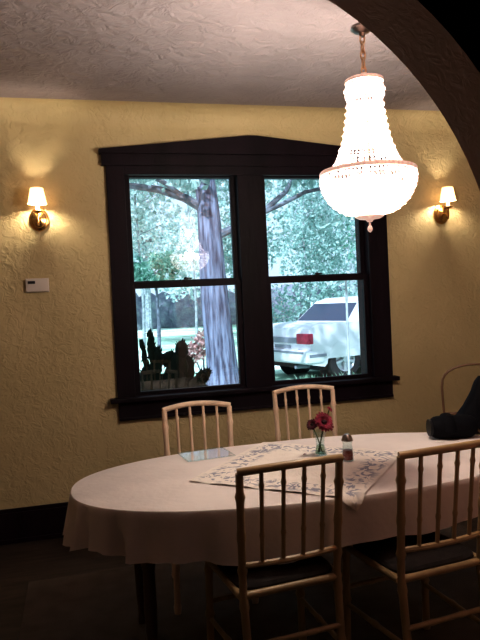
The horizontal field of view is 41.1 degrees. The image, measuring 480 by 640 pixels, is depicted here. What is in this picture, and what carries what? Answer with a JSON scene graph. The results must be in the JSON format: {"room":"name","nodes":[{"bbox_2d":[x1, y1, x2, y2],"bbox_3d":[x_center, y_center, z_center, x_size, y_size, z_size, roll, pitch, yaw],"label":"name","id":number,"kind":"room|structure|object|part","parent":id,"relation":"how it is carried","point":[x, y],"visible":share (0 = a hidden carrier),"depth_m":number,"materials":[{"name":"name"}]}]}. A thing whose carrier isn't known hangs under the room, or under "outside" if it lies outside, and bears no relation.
{"room":"dining room","nodes":[
{"label":"dining room","id":0,"kind":"room"},
{"bbox_2d":[0,537,133,639],"bbox_3d":[0.818,1.470,1.573,7.000,0.100,6.200,-3,2,-14],"label":"floor","id":1,"kind":"structure","parent":0,"point":[23,563],"depth_m":3.74,"materials":[{"name":"brown wood"}]},
{"bbox_2d":[18,517,479,639],"bbox_3d":[0.566,1.387,2.978,3.090,0.010,1.950,-3,2,-14],"label":"area rug","id":2,"kind":"object","parent":1,"relation":"on","point":[101,605],"visible":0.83,"depth_m":3.13,"materials":[{"name":"brown carpet"}]},
{"bbox_2d":[134,563,157,639],"bbox_3d":[0.336,1.031,2.971,2.110,0.723,1.030,-3,2,-14],"label":"dining table","id":3,"kind":"object","parent":2,"relation":"on","point":[145,583],"visible":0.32,"depth_m":2.53,"materials":[{"name":"brown wood"}]},
{"bbox_3d":[-0.478,1.082,3.017,0.060,0.695,0.060,-3,2,-14],"label":"leg","id":4,"kind":"part","parent":3,"relation":"part of","materials":[{"name":"brown wood"}]},
{"bbox_2d":[62,432,479,565],"bbox_3d":[0.321,0.783,2.965,2.222,0.236,1.078,-3,2,-14],"label":"tablecloth","id":5,"kind":"object","parent":3,"relation":"on","point":[152,510],"visible":0.72,"depth_m":2.49,"materials":[{"name":"white fabric"}]},
{"bbox_2d":[191,442,399,510],"bbox_3d":[0.288,0.690,2.920,0.757,0.063,0.790,-2,2,27],"label":"topper","id":6,"kind":"object","parent":5,"relation":"on","point":[367,466],"visible":0.77,"depth_m":2.83,"materials":[{"name":"fabric"}]},
{"bbox_2d":[341,433,353,459],"bbox_3d":[0.496,0.587,2.958,0.056,0.125,0.055,-3,2,-14],"label":"glass shaker","id":7,"kind":"object","parent":6,"relation":"on","point":[348,454],"visible":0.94,"depth_m":2.94,"materials":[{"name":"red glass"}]},
{"bbox_3d":[0.494,0.541,2.957,0.052,0.033,0.051,-3,2,-14],"label":"lid","id":8,"kind":"part","parent":7,"relation":"part of","materials":[{"name":"silver metal"}]},
{"bbox_3d":[0.383,0.588,3.058,0.068,0.118,0.068,-3,2,-14],"label":"flower vase","id":9,"kind":"object","parent":6,"relation":"on","visible":0},
{"bbox_2d":[306,419,322,451],"bbox_3d":[0.354,0.553,3.048,0.073,0.164,0.037,-2,2,9],"label":"flower","id":10,"kind":"object","parent":9,"relation":"in","point":[311,425],"visible":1,"depth_m":3.05,"materials":[{"name":"red plant"}]},
{"bbox_2d":[314,412,333,452],"bbox_3d":[0.401,0.536,3.046,0.097,0.194,0.064,-3,2,-14],"label":"flower","id":11,"kind":"object","parent":9,"relation":"in","point":[323,421],"visible":1,"depth_m":3.04,"materials":[{"name":"red plant"}]},
{"bbox_2d":[317,407,331,452],"bbox_3d":[0.406,0.525,3.072,0.091,0.215,0.032,-3,2,-14],"label":"flower","id":12,"kind":"object","parent":9,"relation":"in","point":[329,408],"visible":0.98,"depth_m":3.06,"materials":[{"name":"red plant"}]},
{"bbox_2d":[426,413,479,438],"bbox_3d":[1.202,0.546,3.333,0.441,0.132,0.129,-3,2,0],"label":"case","id":13,"kind":"object","parent":5,"relation":"on","point":[446,425],"visible":1,"depth_m":3.30,"materials":[{"name":"black fabric"}]},
{"bbox_2d":[456,375,479,433],"bbox_3d":[1.277,0.420,3.477,0.357,0.369,0.159,-3,2,0],"label":"bag","id":14,"kind":"object","parent":5,"relation":"on","point":[471,406],"visible":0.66,"depth_m":3.44,"materials":[{"name":"black fabric"}]},
{"bbox_2d":[161,400,258,614],"bbox_3d":[-0.177,0.927,3.332,0.420,0.955,0.482,-3,2,-11],"label":"dining chair","id":15,"kind":"object","parent":2,"relation":"on","point":[176,568],"visible":0.33,"depth_m":3.50,"materials":[{"name":"beige wood"}]},
{"bbox_3d":[-0.379,0.952,3.472,0.052,0.918,0.068,-3,2,-11],"label":"post","id":16,"kind":"part","parent":15,"relation":"part of","materials":[{"name":"beige wood"}]},
{"bbox_3d":[-0.306,1.197,3.090,0.046,0.441,0.046,-3,2,-11],"label":"leg","id":17,"kind":"part","parent":15,"relation":"part of","materials":[{"name":"beige wood"}]},
{"bbox_3d":[-0.240,0.471,3.527,0.384,0.050,0.058,-3,2,-11],"label":"crest rail","id":18,"kind":"part","parent":15,"relation":"part of","materials":[{"name":"beige wood"}]},
{"bbox_3d":[-0.043,0.934,3.539,0.052,0.918,0.068,-3,2,-11],"label":"post","id":19,"kind":"part","parent":15,"relation":"part of","materials":[{"name":"beige wood"}]},
{"bbox_3d":[0.061,1.178,3.163,0.046,0.441,0.046,-3,2,-11],"label":"leg","id":20,"kind":"part","parent":15,"relation":"part of","materials":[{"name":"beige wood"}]},
{"bbox_2d":[204,454,346,639],"bbox_3d":[0.133,0.952,2.480,0.452,0.924,0.481,-3,2,-20],"label":"dining chair","id":21,"kind":"object","parent":2,"relation":"on","point":[246,581],"visible":0.98,"depth_m":2.33,"materials":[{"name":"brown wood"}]},
{"bbox_3d":[-0.121,1.201,2.620,0.046,0.441,0.046,-3,2,-20],"label":"leg","id":22,"kind":"part","parent":21,"relation":"part of","materials":[{"name":"brown wood"}]},
{"bbox_3d":[0.019,0.978,2.251,0.052,0.896,0.068,-3,2,-20],"label":"post","id":23,"kind":"part","parent":21,"relation":"part of","materials":[{"name":"brown wood"}]},
{"bbox_3d":[0.123,0.968,2.509,0.430,0.029,0.401,-3,2,-20],"label":"seat rail","id":24,"kind":"part","parent":21,"relation":"part of","materials":[{"name":"brown wood"}]},
{"bbox_2d":[217,555,331,589],"bbox_3d":[0.122,0.946,2.508,0.396,0.034,0.370,-3,2,-20],"label":"seat cushion","id":25,"kind":"object","parent":21,"relation":"on","point":[311,571],"depth_m":2.37,"materials":[{"name":"black fabric"}]},
{"bbox_3d":[0.186,0.513,2.269,0.416,0.040,0.058,-3,2,-20],"label":"crest rail","id":26,"kind":"part","parent":21,"relation":"part of","materials":[{"name":"brown wood"}]},
{"bbox_3d":[0.189,0.857,2.312,0.396,0.023,0.043,-3,2,-20],"label":"rail","id":27,"kind":"part","parent":21,"relation":"part of","materials":[{"name":"brown wood"}]},
{"bbox_3d":[0.260,1.179,2.761,0.046,0.441,0.046,-3,2,-20],"label":"leg","id":28,"kind":"part","parent":21,"relation":"part of","materials":[{"name":"brown wood"}]},
{"bbox_3d":[0.370,0.958,2.380,0.052,0.896,0.068,-3,2,-20],"label":"post","id":29,"kind":"part","parent":21,"relation":"part of","materials":[{"name":"brown wood"}]},
{"bbox_2d":[272,384,337,440],"bbox_3d":[0.453,0.883,3.740,0.432,0.962,0.482,-3,2,-12],"label":"dining chair","id":30,"kind":"object","parent":2,"relation":"on","point":[296,388],"visible":0.3,"depth_m":3.93,"materials":[{"name":"beige wood"}]},
{"bbox_3d":[0.243,0.908,3.874,0.052,0.924,0.068,-3,2,-12],"label":"post","id":31,"kind":"part","parent":30,"relation":"part of","materials":[{"name":"beige wood"}]},
{"bbox_3d":[0.387,0.423,3.934,0.396,0.050,0.058,-3,2,-12],"label":"crest rail","id":32,"kind":"part","parent":30,"relation":"part of","materials":[{"name":"beige wood"}]},
{"bbox_3d":[0.590,0.889,3.950,0.052,0.924,0.068,-3,2,-12],"label":"post","id":33,"kind":"part","parent":30,"relation":"part of","materials":[{"name":"beige wood"}]},
{"bbox_2d":[341,439,479,639],"bbox_3d":[0.701,0.917,2.553,0.440,0.936,0.481,-3,2,-21],"label":"dining chair","id":34,"kind":"object","parent":2,"relation":"on","point":[402,558],"visible":0.96,"depth_m":2.40,"materials":[{"name":"brown wood"}]},
{"bbox_3d":[0.451,1.172,2.691,0.046,0.441,0.046,-3,2,-21],"label":"leg","id":35,"kind":"part","parent":34,"relation":"part of","materials":[{"name":"brown wood"}]},
{"bbox_3d":[0.597,0.941,2.323,0.052,0.910,0.068,-3,2,-21],"label":"post","id":36,"kind":"part","parent":34,"relation":"part of","materials":[{"name":"brown wood"}]},
{"bbox_3d":[0.692,0.939,2.581,0.418,0.029,0.401,-3,2,-21],"label":"seat rail","id":37,"kind":"part","parent":34,"relation":"part of","materials":[{"name":"brown wood"}]},
{"bbox_2d":[353,532,472,573],"bbox_3d":[0.690,0.917,2.581,0.384,0.034,0.370,-3,2,-21],"label":"seat cushion","id":38,"kind":"object","parent":34,"relation":"on","point":[380,555],"depth_m":2.47,"materials":[{"name":"black fabric"}]},
{"bbox_3d":[0.818,1.151,2.833,0.046,0.441,0.046,-3,2,-21],"label":"leg","id":39,"kind":"part","parent":34,"relation":"part of","materials":[{"name":"brown wood"}]},
{"bbox_3d":[0.757,0.471,2.343,0.404,0.038,0.058,-3,2,-21],"label":"crest rail","id":40,"kind":"part","parent":34,"relation":"part of","materials":[{"name":"brown wood"}]},
{"bbox_3d":[0.761,0.828,2.387,0.384,0.023,0.043,-3,2,-21],"label":"rail","id":41,"kind":"part","parent":34,"relation":"part of","materials":[{"name":"brown wood"}]},
{"bbox_3d":[0.935,0.922,2.455,0.052,0.910,0.068,-3,2,-21],"label":"post","id":42,"kind":"part","parent":34,"relation":"part of","materials":[{"name":"brown wood"}]},
{"bbox_2d":[441,363,479,529],"bbox_3d":[1.441,0.796,3.801,0.436,1.039,0.485,-2,2,16],"label":"chair","id":43,"kind":"object","parent":2,"relation":"on","point":[467,364],"visible":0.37,"depth_m":4.04,"materials":[{"name":"brown"}]},
{"bbox_2d":[0,0,439,110],"bbox_3d":[0.679,-1.476,1.490,6.600,0.100,6.200,-3,2,-14],"label":"ceiling","id":44,"kind":"structure","parent":0,"point":[301,53],"depth_m":3.46,"materials":[{"name":"paint"}]},
{"bbox_2d":[319,22,418,231],"bbox_3d":[0.525,-0.910,2.688,0.412,1.083,0.412,-3,2,-14],"label":"chandelier","id":45,"kind":"object","parent":44,"relation":"hanging from","point":[364,81],"visible":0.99,"depth_m":2.66,"materials":[{"name":"clear glass"}]},
{"bbox_3d":[0.466,-0.580,2.738,0.034,0.058,0.034,-3,2,-14],"label":"bulb","id":46,"kind":"part","parent":45,"relation":"part of","materials":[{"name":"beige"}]},
{"bbox_3d":[0.468,-0.578,2.653,0.034,0.058,0.034,-3,2,-14],"label":"bulb","id":47,"kind":"part","parent":45,"relation":"part of","materials":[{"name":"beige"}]},
{"bbox_3d":[0.502,-0.532,2.725,0.098,0.041,0.023,-2,2,23],"label":"candle arm","id":48,"kind":"part","parent":45,"relation":"part of","materials":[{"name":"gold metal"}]},
{"bbox_3d":[0.503,-0.531,2.671,0.098,0.041,0.024,-3,2,-26],"label":"candle arm","id":49,"kind":"part","parent":45,"relation":"part of","materials":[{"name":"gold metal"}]},
{"bbox_3d":[0.515,-1.110,2.683,0.022,0.186,0.022,-2,2,31],"label":"chain","id":50,"kind":"part","parent":45,"relation":"part of","materials":[{"name":"gold metal"}]},
{"bbox_3d":[0.538,-0.585,2.782,0.034,0.058,0.034,-3,2,-14],"label":"bulb","id":51,"kind":"part","parent":45,"relation":"part of","materials":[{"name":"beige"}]},
{"bbox_3d":[0.534,-0.721,2.694,0.016,0.560,0.015,-3,2,-14],"label":"rod","id":52,"kind":"part","parent":45,"relation":"part of","materials":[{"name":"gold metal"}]},
{"bbox_3d":[0.547,-0.429,2.702,0.120,0.030,0.120,-3,2,-14],"label":"plate","id":53,"kind":"part","parent":45,"relation":"part of","materials":[{"name":"gold metal"}]},
{"bbox_3d":[0.547,-0.532,2.651,0.023,0.041,0.098,-3,2,4],"label":"candle arm","id":54,"kind":"part","parent":45,"relation":"part of","materials":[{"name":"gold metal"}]},
{"bbox_3d":[0.542,-0.580,2.612,0.034,0.058,0.034,-3,2,-14],"label":"bulb","id":55,"kind":"part","parent":45,"relation":"part of","materials":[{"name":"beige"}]},
{"bbox_3d":[0.582,-0.536,2.727,0.098,0.041,0.024,-3,2,-26],"label":"candle arm","id":56,"kind":"part","parent":45,"relation":"part of","materials":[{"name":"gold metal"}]},
{"bbox_3d":[0.583,-0.534,2.673,0.098,0.041,0.023,-2,2,23],"label":"candle arm","id":57,"kind":"part","parent":45,"relation":"part of","materials":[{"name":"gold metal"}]},
{"bbox_3d":[0.613,-0.587,2.742,0.034,0.058,0.034,-3,2,-14],"label":"bulb","id":58,"kind":"part","parent":45,"relation":"part of","materials":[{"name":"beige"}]},
{"bbox_3d":[0.615,-0.585,2.657,0.034,0.058,0.034,-3,2,-14],"label":"bulb","id":59,"kind":"part","parent":45,"relation":"part of","materials":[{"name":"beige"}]},
{"bbox_2d":[0,124,479,509],"bbox_3d":[-0.040,-0.052,4.633,7.000,3.050,0.200,-3,2,-14],"label":"wall","id":60,"kind":"structure","parent":0,"point":[60,426],"depth_m":4.31,"materials":[{"name":"yellow paint"}]},
{"bbox_2d":[0,502,67,544],"bbox_3d":[0.050,1.260,4.558,6.600,0.225,0.030,-3,2,-14],"label":"baseboard","id":61,"kind":"structure","parent":60,"relation":"attached to","point":[39,522],"depth_m":4.19,"materials":[{"name":"brown wood"}]},
{"bbox_2d":[25,278,49,292],"bbox_3d":[-1.325,-0.227,4.184,0.148,0.092,0.030,-3,2,-14],"label":"thermostat","id":62,"kind":"object","parent":60,"relation":"attached to","point":[33,285],"visible":1,"depth_m":4.17,"materials":[{"name":"beige plastic"}]},
{"bbox_2d":[28,187,48,231],"bbox_3d":[-1.300,-0.710,4.115,0.128,0.265,0.166,-3,2,-14],"label":"wall sconce","id":63,"kind":"object","parent":60,"relation":"attached to","point":[38,217],"visible":1,"depth_m":4.10,"materials":[{"name":"gold metal"}]},
{"bbox_3d":[-1.298,-0.791,4.090,0.119,0.102,0.119,-3,2,-14],"label":"lamp shade","id":64,"kind":"part","parent":63,"relation":"part of","materials":[{"name":"white fabric"}]},
{"bbox_3d":[-1.299,-0.644,4.127,0.015,0.081,0.084,-3,2,-14],"label":"arm","id":65,"kind":"part","parent":63,"relation":"part of","materials":[{"name":"gold metal"}]},
{"bbox_2d":[124,175,245,395],"bbox_3d":[-0.381,-0.260,4.488,0.780,1.556,0.079,-3,2,-14],"label":"window","id":66,"kind":"structure","parent":60,"relation":"in","point":[186,282],"depth_m":4.47,"materials":[{"name":"brown wood"}]},
{"bbox_3d":[-0.405,-0.641,4.499,0.780,0.792,0.035,-3,2,-14],"label":"sash","id":67,"kind":"part","parent":66,"relation":"part of","materials":[{"name":"brown wood"}]},
{"bbox_3d":[-0.358,0.122,4.480,0.780,0.792,0.035,-3,2,-14],"label":"sash","id":68,"kind":"part","parent":66,"relation":"part of","materials":[{"name":"brown wood"}]},
{"bbox_2d":[0,97,453,133],"bbox_3d":[-0.063,-1.408,4.435,6.600,0.130,0.130,-3,2,-14],"label":"trim","id":69,"kind":"structure","parent":60,"relation":"attached to","point":[28,111],"depth_m":4.42,"materials":[{"name":"yellow paint"}]},
{"bbox_2d":[98,135,399,420],"bbox_3d":[0.094,-0.332,4.644,2.130,1.925,0.315,-3,2,-14],"label":"trim","id":70,"kind":"structure","parent":60,"relation":"attached to","point":[249,158],"depth_m":4.52,"materials":[{"name":"brown wood"}]},
{"bbox_3d":[-0.805,-0.248,4.317,0.120,1.590,0.028,-3,2,-14],"label":"casing","id":71,"kind":"part","parent":70,"relation":"part of","materials":[{"name":"brown wood"}]},
{"bbox_3d":[0.072,-1.055,4.527,1.766,0.063,0.028,-3,2,-14],"label":"head casing","id":72,"kind":"part","parent":70,"relation":"part of","materials":[{"name":"brown wood"}]},
{"bbox_3d":[0.102,-0.263,4.548,0.188,1.521,0.028,-3,2,-14],"label":"mullion casing","id":73,"kind":"part","parent":70,"relation":"part of","materials":[{"name":"brown wood"}]},
{"bbox_3d":[1.037,-0.348,4.784,0.154,1.590,0.028,-3,2,-14],"label":"casing","id":74,"kind":"part","parent":70,"relation":"part of","materials":[{"name":"brown wood"}]},
{"bbox_2d":[263,176,371,384],"bbox_3d":[0.562,-0.311,4.727,0.796,1.556,0.079,-3,2,-14],"label":"window","id":75,"kind":"structure","parent":60,"relation":"in","point":[318,277],"depth_m":4.74,"materials":[{"name":"brown wood"}]},
{"bbox_3d":[0.539,-0.693,4.738,0.796,0.792,0.035,-3,2,-14],"label":"sash","id":76,"kind":"part","parent":75,"relation":"part of","materials":[{"name":"brown wood"}]},
{"bbox_3d":[0.585,0.071,4.719,0.796,0.792,0.035,-3,2,-14],"label":"sash","id":77,"kind":"part","parent":75,"relation":"part of","materials":[{"name":"brown wood"}]},
{"bbox_2d":[433,186,455,223],"bbox_3d":[1.560,-0.866,4.839,0.128,0.265,0.166,-3,2,-14],"label":"wall sconce","id":78,"kind":"object","parent":60,"relation":"attached to","point":[441,213],"visible":1,"depth_m":4.82,"materials":[{"name":"gold metal"}]},
{"bbox_3d":[1.560,-0.800,4.851,0.015,0.081,0.084,-3,2,-14],"label":"arm","id":79,"kind":"part","parent":78,"relation":"part of","materials":[{"name":"gold metal"}]},
{"bbox_3d":[1.562,-0.946,4.814,0.119,0.102,0.119,-3,2,-14],"label":"lamp shade","id":80,"kind":"part","parent":78,"relation":"part of","materials":[{"name":"white fabric"}]},
{"bbox_2d":[329,0,479,190],"bbox_3d":[0.724,-0.004,1.629,6.600,2.850,0.200,-3,2,-14],"label":"archway","id":81,"kind":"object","parent":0,"point":[438,41],"depth_m":1.54,"materials":[{"name":"paint"}]},
{"label":"outside","id":82,"kind":"structure","parent":0,"visible":0},
{"bbox_2d":[138,321,360,380],"bbox_3d":[2.937,-0.042,49.566,110.000,0.300,85.380,-3,2,-14],"label":"ground","id":83,"kind":"structure","parent":82,"point":[169,336],"depth_m":21.79,"materials":[{"name":"green plant"}]},
{"bbox_2d":[133,250,183,347],"bbox_3d":[-1.885,-0.285,14.474,1.337,2.601,0.991,-3,2,4],"label":"leafy tree","id":84,"kind":"object","parent":83,"relation":"on","point":[157,261],"visible":0.86,"depth_m":14.35,"materials":[{"name":"green plant"}]},
{"bbox_2d":[129,179,189,346],"bbox_3d":[-3.280,-3.268,20.471,4.867,8.356,3.699,-3,2,-14],"label":"leafy tree","id":85,"kind":"object","parent":83,"relation":"on","point":[133,192],"visible":0.08,"depth_m":20.83,"materials":[{"name":"green plant"}]},
{"bbox_2d":[139,328,212,390],"bbox_3d":[-0.573,0.644,5.589,0.705,1.183,0.186,-3,2,-14],"label":"plant","id":86,"kind":"object","parent":83,"relation":"on","point":[179,372],"visible":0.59,"depth_m":5.51,"materials":[{"name":"green plant"}]},
{"bbox_2d":[131,180,231,331],"bbox_3d":[-4.853,-4.643,32.779,10.385,10.572,6.120,-2,2,17],"label":"leafy tree","id":87,"kind":"object","parent":83,"relation":"on","point":[148,305],"visible":0.11,"depth_m":33.31,"materials":[{"name":"green plant"}]},
{"bbox_2d":[156,179,228,343],"bbox_3d":[-1.391,-2.603,18.682,2.220,6.949,1.757,-3,2,-14],"label":"leafy tree","id":88,"kind":"object","parent":83,"relation":"on","point":[178,239],"visible":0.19,"depth_m":18.77,"materials":[{"name":"green plant"}]},
{"bbox_2d":[188,329,205,369],"bbox_3d":[-0.744,0.556,11.371,0.762,0.994,0.459,-3,2,-14],"label":"flowering shrub","id":89,"kind":"object","parent":83,"relation":"on","point":[194,347],"visible":0.51,"depth_m":11.31,"materials":[{"name":"pink plant"}]},
{"bbox_2d":[129,179,354,385],"bbox_3d":[-0.098,-1.475,8.030,3.824,5.210,1.219,-3,2,-6],"label":"tree","id":90,"kind":"object","parent":83,"relation":"on","point":[221,358],"visible":0.27,"depth_m":7.88,"materials":[{"name":"grey plant"}]},
{"bbox_2d":[136,284,357,329],"bbox_3d":[-3.489,-0.756,38.296,23.935,2.400,1.957,-3,2,-14],"label":"clipped hedge","id":91,"kind":"object","parent":83,"relation":"on","point":[179,314],"visible":0.21,"depth_m":37.69,"materials":[{"name":"green plant"}]},
{"bbox_2d":[191,179,304,296],"bbox_3d":[-0.025,-2.420,16.955,2.918,6.554,2.328,-4,2,-38],"label":"leafy tree","id":92,"kind":"object","parent":83,"relation":"on","point":[227,255],"visible":0.13,"depth_m":16.72,"materials":[{"name":"teal plant"}]},
{"bbox_2d":[265,180,357,306],"bbox_3d":[5.963,-6.140,33.714,9.819,13.621,6.409,-2,2,8],"label":"leafy tree","id":93,"kind":"object","parent":83,"relation":"on","point":[353,283],"visible":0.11,"depth_m":33.71,"materials":[{"name":"green plant"}]},
{"bbox_2d":[271,180,357,323],"bbox_3d":[2.521,-2.704,21.319,3.050,8.242,4.594,-1,2,38],"label":"leafy tree","id":94,"kind":"object","parent":83,"relation":"on","point":[319,233],"visible":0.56,"depth_m":21.29,"materials":[{"name":"teal plant"}]},
{"bbox_2d":[273,296,360,376],"bbox_3d":[2.630,0.235,11.730,4.635,1.413,1.686,-4,2,-29],"label":"parked car","id":95,"kind":"object","parent":83,"relation":"on","point":[317,340],"visible":0.34,"depth_m":10.35,"materials":[{"name":"white paint"}]},
{"bbox_3d":[0.730,0.418,10.671,0.060,0.080,0.480,-4,2,-29],"label":"number plate","id":96,"kind":"part","parent":95,"relation":"part of","materials":[{"name":"grey metal"}]},
{"bbox_3d":[0.687,0.326,10.646,0.048,0.090,0.940,-4,2,-29],"label":"panel","id":97,"kind":"part","parent":95,"relation":"part of","materials":[{"name":"grey metal"}]},
{"bbox_2d":[296,334,312,344],"bbox_3d":[1.020,0.298,10.088,0.090,0.165,0.340,-4,2,-29],"label":"tail light","id":98,"kind":"object","parent":95,"relation":"attached to","point":[301,339],"depth_m":10.02,"materials":[{"name":"red plastic"}]},
{"bbox_2d":[336,186,355,262],"bbox_3d":[4.962,-2.703,17.575,4.327,7.591,3.292,-3,2,-14],"label":"leafy tree","id":99,"kind":"object","parent":83,"relation":"on","point":[343,199],"visible":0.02,"depth_m":18.13,"materials":[{"name":"green plant"}]},
{"bbox_2d":[344,280,349,374],"bbox_3d":[1.520,0.220,9.006,0.051,1.575,0.042,-3,2,-14],"label":"stake","id":100,"kind":"object","parent":83,"relation":"on","point":[345,281],"visible":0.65,"depth_m":8.99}
]}

